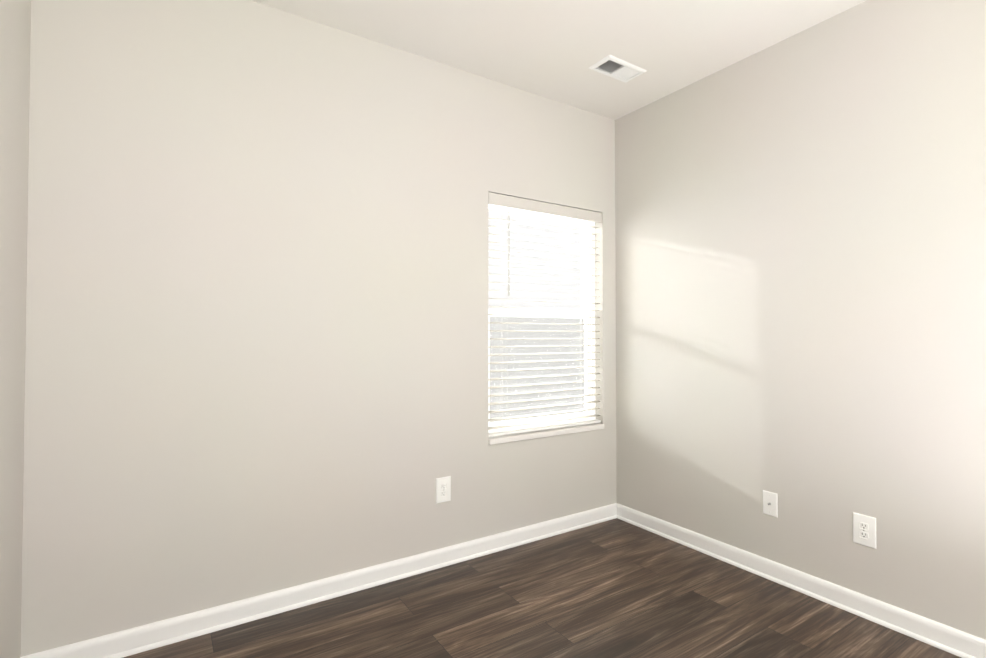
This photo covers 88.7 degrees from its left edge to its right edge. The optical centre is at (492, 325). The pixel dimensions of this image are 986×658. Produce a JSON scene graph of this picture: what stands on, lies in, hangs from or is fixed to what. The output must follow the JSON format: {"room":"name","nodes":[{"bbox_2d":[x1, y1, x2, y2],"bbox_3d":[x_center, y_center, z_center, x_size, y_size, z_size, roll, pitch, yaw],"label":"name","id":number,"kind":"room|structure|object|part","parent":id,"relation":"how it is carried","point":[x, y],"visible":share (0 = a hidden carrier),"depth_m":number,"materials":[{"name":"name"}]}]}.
{"room":"empty bedroom","nodes":[
{"label":"empty bedroom","id":0,"kind":"room"},
{"bbox_2d":[0,0,30,657],"bbox_3d":[-0.773,-0.119,0.274,0.160,2.740,3.610,1,-1,-33],"label":"wall","id":1,"kind":"structure","parent":0,"point":[15,28],"depth_m":1.67,"materials":[{"name":"paint"}]},
{"bbox_2d":[21,0,616,656],"bbox_3d":[-0.466,-0.076,2.725,3.355,2.740,0.160,1,-1,-33],"label":"wall","id":2,"kind":"structure","parent":0,"point":[257,304],"depth_m":2.26,"materials":[{"name":"paint"}]},
{"bbox_2d":[20,503,616,657],"bbox_3d":[-0.415,1.246,2.625,3.035,0.092,0.025,1,-1,-33],"label":"baseboard","id":3,"kind":"structure","parent":2,"relation":"attached to","point":[134,640],"depth_m":2.32,"materials":[{"name":"white wood"}]},
{"bbox_2d":[436,476,450,503],"bbox_3d":[-0.267,0.889,2.737,0.088,0.134,0.010,1,-1,-33],"label":"outlet","id":4,"kind":"object","parent":2,"relation":"attached to","point":[443,489],"visible":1,"depth_m":2.73,"materials":[{"name":"white plastic"}]},
{"bbox_2d":[488,192,603,444],"bbox_3d":[0.322,-0.044,3.225,0.921,1.468,0.164,1,-1,-33],"label":"window","id":5,"kind":"structure","parent":2,"relation":"in","point":[501,431],"depth_m":3.22,"materials":[{"name":"white paint"}]},
{"bbox_3d":[0.344,0.672,3.179,0.920,0.034,0.086,1,-1,-33],"label":"sill","id":6,"kind":"part","parent":5,"relation":"part of","materials":[{"name":"white paint"}]},
{"bbox_2d":[123,518,960,657],"bbox_3d":[0.521,1.317,1.189,3.355,0.100,3.770,1,-1,-33],"label":"floor","id":7,"kind":"structure","parent":0,"point":[616,588],"depth_m":2.22,"materials":[{"name":"brown wood"}]},
{"bbox_2d":[252,0,866,119],"bbox_3d":[0.521,-1.552,1.239,3.355,0.160,3.770,1,-1,-33],"label":"ceiling","id":8,"kind":"structure","parent":0,"point":[555,50],"depth_m":2.51,"materials":[{"name":"paint"}]},
{"bbox_2d":[589,55,646,82],"bbox_3d":[0.704,-1.518,2.839,0.300,0.162,0.160,1,-1,-33],"label":"ceiling vent","id":9,"kind":"object","parent":8,"relation":"in","point":[616,68],"visible":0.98,"depth_m":2.85,"materials":[{"name":"white metal"}]},
{"bbox_2d":[615,0,985,639],"bbox_3d":[1.902,-0.089,2.020,0.160,2.740,3.610,1,-1,-33],"label":"wall","id":10,"kind":"structure","parent":0,"point":[800,235],"depth_m":2.39,"materials":[{"name":"paint"}]},
{"bbox_2d":[763,490,777,517],"bbox_3d":[1.416,0.911,2.584,0.018,0.120,0.074,1,-1,-33],"label":"outlet","id":11,"kind":"object","parent":10,"relation":"attached to","point":[770,503],"visible":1,"depth_m":2.58,"materials":[{"name":"white plastic"}]},
{"bbox_2d":[617,504,985,657],"bbox_3d":[1.785,1.235,2.007,0.025,0.092,3.436,1,-1,-33],"label":"baseboard","id":12,"kind":"structure","parent":10,"relation":"attached to","point":[954,641],"depth_m":2.36,"materials":[{"name":"white wood"}]},
{"bbox_2d":[853,512,875,548],"bbox_3d":[1.647,0.907,2.238,0.010,0.134,0.088,1,-1,-33],"label":"outlet","id":13,"kind":"object","parent":10,"relation":"attached to","point":[864,529],"visible":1,"depth_m":2.24,"materials":[{"name":"white plastic"}]},
{"label":"outside","id":14,"kind":"structure","parent":0,"visible":0},
{"bbox_2d":[488,209,583,421],"bbox_3d":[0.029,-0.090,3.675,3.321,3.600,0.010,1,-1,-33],"label":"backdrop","id":15,"kind":"structure","parent":14,"point":[512,303],"depth_m":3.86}
]}

